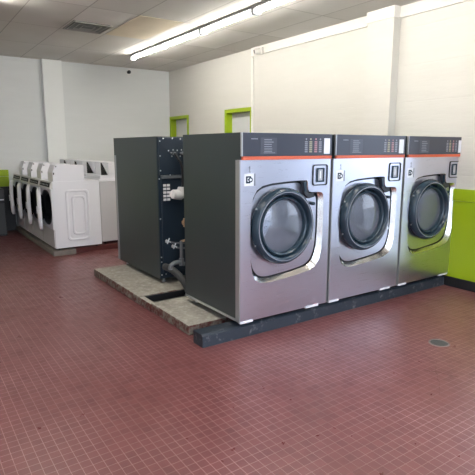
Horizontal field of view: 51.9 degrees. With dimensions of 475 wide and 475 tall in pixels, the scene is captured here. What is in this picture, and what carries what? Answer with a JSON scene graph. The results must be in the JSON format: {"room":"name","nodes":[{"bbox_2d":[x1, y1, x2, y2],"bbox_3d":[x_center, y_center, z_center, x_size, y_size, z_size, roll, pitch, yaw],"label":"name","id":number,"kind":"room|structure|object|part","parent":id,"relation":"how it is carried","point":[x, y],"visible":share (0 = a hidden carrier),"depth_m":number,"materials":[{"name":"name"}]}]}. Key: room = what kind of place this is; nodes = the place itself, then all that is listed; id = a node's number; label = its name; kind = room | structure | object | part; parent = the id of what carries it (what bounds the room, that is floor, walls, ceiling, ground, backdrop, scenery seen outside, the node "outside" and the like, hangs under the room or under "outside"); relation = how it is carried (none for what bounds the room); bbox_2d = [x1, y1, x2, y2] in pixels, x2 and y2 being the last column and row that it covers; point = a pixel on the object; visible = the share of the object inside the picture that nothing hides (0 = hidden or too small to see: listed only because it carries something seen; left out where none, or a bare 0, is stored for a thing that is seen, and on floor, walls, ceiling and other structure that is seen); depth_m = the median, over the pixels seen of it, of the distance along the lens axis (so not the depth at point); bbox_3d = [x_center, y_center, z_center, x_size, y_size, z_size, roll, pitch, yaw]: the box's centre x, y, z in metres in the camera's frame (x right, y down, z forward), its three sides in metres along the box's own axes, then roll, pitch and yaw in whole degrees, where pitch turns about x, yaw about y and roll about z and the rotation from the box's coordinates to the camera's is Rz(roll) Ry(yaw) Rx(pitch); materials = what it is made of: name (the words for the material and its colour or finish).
{"room":"laundry","nodes":[
{"label":"laundry","id":0,"kind":"room"},
{"bbox_2d":[0,59,169,225],"bbox_3d":[-4.547,-1.614,8.538,7.790,3.050,0.200,-7,13,-34],"label":"wall","id":1,"kind":"structure","parent":0,"point":[101,105],"depth_m":9.37,"materials":[{"name":"white paint"}]},
{"bbox_2d":[0,170,8,186],"bbox_3d":[-5.826,-0.519,7.707,4.134,0.995,0.030,-7,13,-34],"label":"trim","id":2,"kind":"structure","parent":1,"relation":"attached to","point":[4,181],"depth_m":8.75,"materials":[{"name":"green paint"}]},
{"bbox_2d":[41,59,66,162],"bbox_3d":[-3.390,-1.723,9.139,0.340,3.050,0.100,-7,13,-34],"label":"column","id":3,"kind":"structure","parent":1,"relation":"attached to","point":[51,70],"depth_m":8.98,"materials":[{"name":"white paint"}]},
{"bbox_2d":[0,56,168,74],"bbox_3d":[-4.486,-3.071,8.181,7.390,0.055,0.012,-7,13,-34],"label":"trim","id":4,"kind":"structure","parent":1,"relation":"attached to","point":[1,57],"depth_m":9.31,"materials":[{"name":"white paint"}]},
{"bbox_2d":[0,0,420,71],"bbox_3d":[-1.308,-2.306,3.604,7.790,0.100,11.660,-7,13,-34],"label":"ceiling","id":5,"kind":"structure","parent":0,"point":[33,29],"depth_m":6.31,"materials":[{"name":"tile"}]},
{"bbox_2d":[63,20,112,33],"bbox_3d":[-1.978,-2.767,6.430,0.500,0.016,0.500,-7,13,-34],"label":"ceiling vent","id":6,"kind":"object","parent":5,"relation":"in","point":[80,26],"visible":1,"depth_m":6.44,"materials":[{"name":"black plastic"}]},
{"bbox_2d":[106,15,183,39],"bbox_3d":[-1.267,-2.788,6.514,0.596,0.004,1.206,-7,13,-34],"label":"tile","id":7,"kind":"object","parent":5,"relation":"attached to","point":[140,27],"depth_m":6.44,"materials":[{"name":"tile"}]},
{"bbox_2d":[130,43,164,60],"bbox_3d":[-1.464,-2.994,7.892,0.090,0.088,1.160,-7,13,-34],"label":"ceiling light","id":8,"kind":"object","parent":5,"relation":"attached to","point":[156,47],"visible":0.84,"depth_m":7.86,"materials":[{"name":"white plastic"}]},
{"bbox_2d":[161,27,203,48],"bbox_3d":[-0.797,-2.818,6.935,0.090,0.088,1.160,-7,13,-34],"label":"ceiling light","id":9,"kind":"object","parent":5,"relation":"attached to","point":[195,32],"visible":0.81,"depth_m":6.90,"materials":[{"name":"white plastic"}]},
{"bbox_2d":[200,7,257,34],"bbox_3d":[-0.130,-2.641,5.977,0.090,0.088,1.160,-7,13,-34],"label":"ceiling light","id":10,"kind":"object","parent":5,"relation":"attached to","point":[247,12],"visible":0.79,"depth_m":5.93,"materials":[{"name":"white plastic"}]},
{"bbox_2d":[253,0,290,14],"bbox_3d":[0.537,-2.465,5.020,0.090,0.088,1.160,-7,13,-34],"label":"ceiling light","id":11,"kind":"object","parent":5,"relation":"attached to","point":[257,9],"visible":1,"depth_m":5.31,"materials":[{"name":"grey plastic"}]},
{"bbox_2d":[0,230,474,474],"bbox_3d":[-1.311,0.792,4.173,7.790,0.100,11.660,-7,13,-34],"label":"floor","id":12,"kind":"structure","parent":0,"point":[93,381],"depth_m":3.10,"materials":[{"name":"red tile"}]},
{"bbox_2d":[0,186,16,235],"bbox_3d":[-4.182,-0.458,8.472,0.685,0.800,0.585,-7,13,-34],"label":"base cabinet","id":13,"kind":"object","parent":12,"relation":"on","point":[7,219],"visible":0.91,"depth_m":8.72,"materials":[{"name":"black plastic"}]},
{"bbox_3d":[-4.130,-0.697,8.140,0.430,0.180,0.012,-7,13,-34],"label":"drawer","id":14,"kind":"part","parent":13,"relation":"part of","materials":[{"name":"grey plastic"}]},
{"bbox_3d":[-4.132,-0.300,8.211,0.425,0.525,0.012,-7,13,-34],"label":"door","id":15,"kind":"part","parent":13,"relation":"part of","materials":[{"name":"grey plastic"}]},
{"bbox_2d":[16,226,75,256],"bbox_3d":[-3.175,0.013,7.932,0.310,0.071,2.700,-7,13,-34],"label":"concrete slab","id":16,"kind":"object","parent":12,"relation":"on","point":[53,251],"visible":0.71,"depth_m":7.17,"materials":[{"name":"grey concrete"}]},
{"bbox_2d":[26,163,69,240],"bbox_3d":[-2.892,-0.565,7.606,0.857,1.184,0.656,-7,13,-34],"label":"washer","id":17,"kind":"object","parent":16,"relation":"on","point":[42,169],"visible":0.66,"depth_m":7.32,"materials":[{"name":"white metal"}]},
{"bbox_3d":[-3.169,-0.509,7.430,0.056,0.590,0.570,-4,11,-21],"label":"door","id":18,"kind":"part","parent":17,"relation":"part of","materials":[{"name":"white metal"}]},
{"bbox_2d":[30,191,33,214],"bbox_3d":[-3.137,-0.526,7.439,0.064,0.406,0.406,-4,11,-21],"label":"bowl","id":19,"kind":"object","parent":17,"relation":"on","point":[31,192],"depth_m":7.33,"materials":[{"name":"black glass"}]},
{"bbox_3d":[-3.084,-0.525,7.487,0.024,0.560,0.637,-7,13,-34],"label":"panel","id":20,"kind":"part","parent":17,"relation":"part of","materials":[{"name":"white metal"}]},
{"bbox_3d":[-3.083,-0.119,7.562,0.020,0.255,0.637,-7,13,-34],"label":"kick panel","id":21,"kind":"part","parent":17,"relation":"part of","materials":[{"name":"white metal"}]},
{"bbox_2d":[36,164,101,249],"bbox_3d":[-2.516,-0.466,7.067,0.857,1.184,0.656,-7,13,-34],"label":"washer","id":22,"kind":"object","parent":16,"relation":"on","point":[68,203],"visible":1,"depth_m":6.85,"materials":[{"name":"white metal"}]},
{"bbox_3d":[-2.793,-0.410,6.890,0.056,0.590,0.570,-4,11,-21],"label":"door","id":23,"kind":"part","parent":22,"relation":"part of","materials":[{"name":"white metal"}]},
{"bbox_2d":[41,195,44,218],"bbox_3d":[-2.761,-0.427,6.900,0.064,0.406,0.406,-4,11,-21],"label":"bowl","id":24,"kind":"object","parent":22,"relation":"on","point":[42,196],"depth_m":6.80,"materials":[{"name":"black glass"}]},
{"bbox_3d":[-2.708,-0.425,6.947,0.024,0.560,0.637,-7,13,-34],"label":"panel","id":25,"kind":"part","parent":22,"relation":"part of","materials":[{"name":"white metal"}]},
{"bbox_3d":[-2.707,-0.020,7.023,0.020,0.255,0.637,-7,13,-34],"label":"kick panel","id":26,"kind":"part","parent":22,"relation":"part of","materials":[{"name":"white metal"}]},
{"bbox_2d":[73,240,117,252],"bbox_3d":[-2.612,-0.065,8.359,1.110,0.071,2.620,-7,13,-34],"label":"base","id":27,"kind":"object","parent":12,"relation":"on","point":[109,244],"visible":0.14,"depth_m":7.19,"materials":[{"name":"concrete"}]},
{"bbox_2d":[9,161,43,228],"bbox_3d":[-3.643,-0.764,8.685,0.857,1.184,0.656,-7,13,-34],"label":"washer","id":28,"kind":"object","parent":27,"relation":"on","point":[23,165],"visible":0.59,"depth_m":8.37,"materials":[{"name":"white metal"}]},
{"bbox_3d":[-3.920,-0.708,8.509,0.056,0.590,0.570,-4,11,-21],"label":"door","id":29,"kind":"part","parent":28,"relation":"part of","materials":[{"name":"white metal"}]},
{"bbox_2d":[13,185,16,205],"bbox_3d":[-3.889,-0.725,8.518,0.064,0.406,0.406,-4,11,-21],"label":"bowl","id":30,"kind":"object","parent":28,"relation":"on","point":[14,187],"depth_m":8.42,"materials":[{"name":"black glass"}]},
{"bbox_3d":[-3.835,-0.724,8.566,0.024,0.560,0.637,-7,13,-34],"label":"panel","id":31,"kind":"part","parent":28,"relation":"part of","materials":[{"name":"white metal"}]},
{"bbox_3d":[-3.834,-0.318,8.642,0.020,0.255,0.637,-7,13,-34],"label":"kick panel","id":32,"kind":"part","parent":28,"relation":"part of","materials":[{"name":"white metal"}]},
{"bbox_2d":[17,162,54,234],"bbox_3d":[-3.268,-0.665,8.146,0.857,1.184,0.656,-7,13,-34],"label":"washer","id":33,"kind":"object","parent":27,"relation":"on","point":[32,166],"visible":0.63,"depth_m":7.84,"materials":[{"name":"white metal"}]},
{"bbox_3d":[-3.544,-0.609,7.969,0.056,0.590,0.570,-4,11,-21],"label":"door","id":34,"kind":"part","parent":33,"relation":"part of","materials":[{"name":"white metal"}]},
{"bbox_2d":[21,188,24,209],"bbox_3d":[-3.513,-0.626,7.979,0.064,0.406,0.406,-4,11,-21],"label":"bowl","id":35,"kind":"object","parent":33,"relation":"on","point":[22,190],"depth_m":7.87,"materials":[{"name":"black glass"}]},
{"bbox_3d":[-3.460,-0.624,8.027,0.024,0.560,0.637,-7,13,-34],"label":"panel","id":36,"kind":"part","parent":33,"relation":"part of","materials":[{"name":"white metal"}]},
{"bbox_3d":[-3.458,-0.219,8.102,0.020,0.255,0.637,-7,13,-34],"label":"kick panel","id":37,"kind":"part","parent":33,"relation":"part of","materials":[{"name":"white metal"}]},
{"bbox_2d":[60,159,78,163],"bbox_3d":[-3.012,-0.865,9.169,0.666,1.208,0.639,-7,13,-34],"label":"washer","id":38,"kind":"object","parent":27,"relation":"on","point":[66,161],"visible":0.06,"depth_m":8.84,"materials":[{"name":"white metal"}]},
{"bbox_2d":[70,160,92,164],"bbox_3d":[-2.648,-0.768,8.645,0.666,1.208,0.639,-7,13,-34],"label":"washer","id":39,"kind":"object","parent":27,"relation":"on","point":[72,162],"visible":0.05,"depth_m":8.26,"materials":[{"name":"white metal"}]},
{"bbox_2d":[82,161,101,177],"bbox_3d":[-2.283,-0.672,8.122,0.666,1.208,0.639,-7,13,-34],"label":"washer","id":40,"kind":"object","parent":27,"relation":"on","point":[89,166],"visible":0.1,"depth_m":7.70,"materials":[{"name":"white metal"}]},
{"bbox_2d":[85,161,117,242],"bbox_3d":[-1.919,-0.576,7.599,0.666,1.208,0.639,-7,13,-34],"label":"washer","id":41,"kind":"object","parent":27,"relation":"on","point":[104,170],"visible":0.38,"depth_m":7.23,"materials":[{"name":"white metal"}]},
{"bbox_2d":[94,264,233,334],"bbox_3d":[0.192,0.427,5.658,3.005,0.084,2.280,-7,13,-34],"label":"concrete plinth","id":42,"kind":"object","parent":12,"relation":"on","point":[166,299],"visible":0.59,"depth_m":4.77,"materials":[{"name":"grey concrete"}]},
{"bbox_2d":[113,136,184,281],"bbox_3d":[-0.729,-0.385,5.656,0.935,1.510,1.361,-7,13,-34],"label":"washing machine","id":43,"kind":"object","parent":42,"relation":"on","point":[149,172],"visible":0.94,"depth_m":5.13,"materials":[{"name":"metal"}]},
{"bbox_3d":[-0.421,-0.330,5.207,0.915,1.445,0.012,-7,13,-34],"label":"panel","id":44,"kind":"part","parent":43,"relation":"part of","materials":[{"name":"black metal"}]},
{"bbox_2d":[162,263,185,296],"bbox_3d":[-0.601,0.436,4.922,0.401,0.305,0.092,9,14,40],"label":"hose","id":45,"kind":"object","parent":43,"relation":"attached to","point":[174,271],"visible":0.7,"depth_m":4.87,"materials":[{"name":"grey plastic"}]},
{"bbox_2d":[165,218,184,269],"bbox_3d":[-0.545,0.216,4.746,0.351,0.802,0.066,-7,13,-34],"label":"pipe","id":46,"kind":"object","parent":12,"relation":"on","point":[180,261],"visible":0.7,"depth_m":4.70,"materials":[{"name":"silver metal"}]},
{"bbox_2d":[193,275,443,347],"bbox_3d":[0.967,0.618,4.575,3.074,0.100,0.140,-7,13,-34],"label":"curb","id":47,"kind":"object","parent":12,"relation":"on","point":[208,336],"visible":0.88,"depth_m":4.21,"materials":[{"name":"concrete"}]},
{"bbox_2d":[183,132,331,323],"bbox_3d":[0.166,-0.130,4.272,0.935,1.510,0.928,-7,13,-34],"label":"washing machine","id":48,"kind":"object","parent":47,"relation":"on","point":[256,205],"visible":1,"depth_m":3.93,"materials":[{"name":"metal"}]},
{"bbox_3d":[-0.249,0.589,4.183,0.006,0.019,0.818,-7,13,-34],"label":"rail","id":49,"kind":"part","parent":48,"relation":"part of","materials":[{"name":"silver metal"}]},
{"bbox_2d":[246,176,252,183],"bbox_3d":[0.089,-0.432,3.651,0.063,0.054,0.001,-7,13,-34],"label":"print","id":50,"kind":"object","parent":48,"relation":"attached to","point":[249,179],"depth_m":3.65,"materials":[{"name":"black"}]},
{"bbox_3d":[0.236,-0.691,3.682,0.157,0.123,0.001,-7,13,-34],"label":"instruction panel","id":51,"kind":"part","parent":48,"relation":"part of","materials":[{"name":"grey plastic"}]},
{"bbox_3d":[0.369,-0.090,3.900,0.616,0.616,0.078,-7,13,-34],"label":"door","id":52,"kind":"part","parent":48,"relation":"part of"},
{"bbox_3d":[0.379,-0.070,3.964,0.691,0.737,0.001,-7,13,-34],"label":"recess panel","id":53,"kind":"part","parent":48,"relation":"part of","materials":[{"name":"silver metal"}]},
{"bbox_3d":[0.364,-0.091,3.907,0.425,0.425,0.028,-7,13,-34],"label":"door glass","id":54,"kind":"part","parent":48,"relation":"part of","materials":[{"name":"grey glass"}]},
{"bbox_3d":[0.385,0.000,3.972,0.917,1.256,0.055,-7,13,-34],"label":"panel","id":55,"kind":"part","parent":48,"relation":"part of","materials":[{"name":"silver metal"}]},
{"bbox_3d":[0.687,-0.519,4.051,0.055,0.087,0.004,-7,13,-34],"label":"coin slot plate","id":56,"kind":"part","parent":48,"relation":"part of","materials":[{"name":"grey metal"}]},
{"bbox_3d":[0.690,-0.519,4.049,0.082,0.117,0.010,-7,13,-34],"label":"coin slot frame","id":57,"kind":"part","parent":48,"relation":"part of","materials":[{"name":"silver metal"}]},
{"bbox_2d":[326,134,405,302],"bbox_3d":[0.958,-0.227,4.806,0.935,1.510,0.928,-7,13,-34],"label":"washing machine","id":58,"kind":"object","parent":47,"relation":"on","point":[366,176],"visible":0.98,"depth_m":4.43,"materials":[{"name":"silver metal"}]},
{"bbox_3d":[1.028,-0.788,4.216,0.157,0.123,0.001,-7,13,-34],"label":"instruction panel","id":59,"kind":"part","parent":58,"relation":"part of","materials":[{"name":"grey plastic"}]},
{"bbox_3d":[1.161,-0.187,4.433,0.616,0.616,0.078,-7,13,-34],"label":"door","id":60,"kind":"part","parent":58,"relation":"part of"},
{"bbox_3d":[1.171,-0.167,4.497,0.691,0.737,0.001,-7,13,-34],"label":"recess panel","id":61,"kind":"part","parent":58,"relation":"part of","materials":[{"name":"silver metal"}]},
{"bbox_3d":[1.156,-0.189,4.441,0.425,0.425,0.028,-7,13,-34],"label":"door glass","id":62,"kind":"part","parent":58,"relation":"part of","materials":[{"name":"glass"}]},
{"bbox_3d":[1.482,-0.616,4.582,0.082,0.117,0.010,-7,13,-34],"label":"coin slot frame","id":63,"kind":"part","parent":58,"relation":"part of","materials":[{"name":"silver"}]},
{"bbox_2d":[396,136,461,285],"bbox_3d":[1.750,-0.324,5.339,0.935,1.510,0.928,-7,13,-34],"label":"washing machine","id":64,"kind":"object","parent":47,"relation":"on","point":[430,164],"visible":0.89,"depth_m":4.95,"materials":[{"name":"silver metal"}]},
{"bbox_3d":[1.820,-0.886,4.749,0.157,0.123,0.001,-7,13,-34],"label":"instruction panel","id":65,"kind":"part","parent":64,"relation":"part of","materials":[{"name":"grey plastic"}]},
{"bbox_3d":[1.963,-0.264,5.031,0.691,0.737,0.001,-7,13,-34],"label":"recess panel","id":66,"kind":"part","parent":64,"relation":"part of","materials":[{"name":"silver metal"}]},
{"bbox_3d":[1.953,-0.284,4.967,0.616,0.616,0.078,-7,13,-34],"label":"door","id":67,"kind":"part","parent":64,"relation":"part of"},
{"bbox_3d":[1.948,-0.286,4.974,0.425,0.425,0.028,-7,13,-34],"label":"door glass","id":68,"kind":"part","parent":64,"relation":"part of","materials":[{"name":"grey glass"}]},
{"bbox_3d":[2.274,-0.714,5.116,0.082,0.117,0.010,-7,13,-34],"label":"coin slot frame","id":69,"kind":"part","parent":64,"relation":"part of","materials":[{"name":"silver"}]},
{"bbox_2d":[428,339,449,346],"bbox_3d":[1.560,0.815,3.776,0.158,0.002,0.158,-7,13,-34],"label":"floor drain","id":70,"kind":"object","parent":12,"relation":"on","point":[436,342],"visible":1,"depth_m":3.78,"materials":[{"name":"grey metal"}]},
{"bbox_2d":[169,0,474,202],"bbox_3d":[1.822,-1.142,5.998,0.200,3.050,11.260,-7,13,-34],"label":"wall","id":71,"kind":"structure","parent":0,"point":[316,86],"depth_m":6.35,"materials":[{"name":"white paint"}]},
{"bbox_2d":[170,115,188,136],"bbox_3d":[-1.136,-1.467,10.300,0.192,2.130,0.820,-7,13,-34],"label":"door","id":72,"kind":"structure","parent":71,"relation":"in","point":[179,125],"depth_m":10.28,"materials":[{"name":"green paint"}]},
{"bbox_2d":[224,107,250,132],"bbox_3d":[0.082,-1.152,8.550,0.192,2.145,0.830,-7,13,-34],"label":"door","id":73,"kind":"structure","parent":71,"relation":"in","point":[239,119],"depth_m":8.51,"materials":[{"name":"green paint"}]},
{"bbox_2d":[251,57,253,131],"bbox_3d":[0.242,-1.456,8.088,0.020,2.910,0.040,-7,13,-34],"label":"trim","id":74,"kind":"structure","parent":71,"relation":"attached to","point":[252,58],"depth_m":7.91,"materials":[{"name":"white paint"}]},
{"bbox_2d":[253,47,262,54],"bbox_3d":[0.323,-2.896,7.576,0.152,0.102,0.097,-1,10,-6],"label":"security camera","id":75,"kind":"object","parent":71,"relation":"attached to","point":[259,51],"visible":1,"depth_m":7.55,"materials":[{"name":"white paint"}]},
{"bbox_2d":[251,0,469,55],"bbox_3d":[2.527,-2.343,4.432,0.135,0.120,8.280,-7,13,-34],"label":"trim","id":76,"kind":"structure","parent":71,"relation":"attached to","point":[421,6],"depth_m":5.95,"materials":[{"name":"white paint"}]},
{"bbox_2d":[363,17,400,135],"bbox_3d":[1.696,-1.645,5.806,0.120,1.990,0.380,-7,13,-34],"label":"column","id":77,"kind":"structure","parent":71,"relation":"attached to","point":[383,36],"depth_m":5.69,"materials":[{"name":"white paint"}]},
{"bbox_2d":[442,275,474,291],"bbox_3d":[2.619,0.554,4.919,0.028,0.105,8.100,-7,13,-34],"label":"baseboard","id":78,"kind":"structure","parent":71,"relation":"attached to","point":[449,281],"depth_m":5.24,"materials":[{"name":"black rubber"}]},
{"bbox_2d":[445,189,474,281],"bbox_3d":[2.606,0.031,4.845,0.026,0.960,8.150,-7,13,-34],"label":"trim","id":79,"kind":"structure","parent":71,"relation":"attached to","point":[461,265],"depth_m":5.15,"materials":[{"name":"green paint"}]}
]}

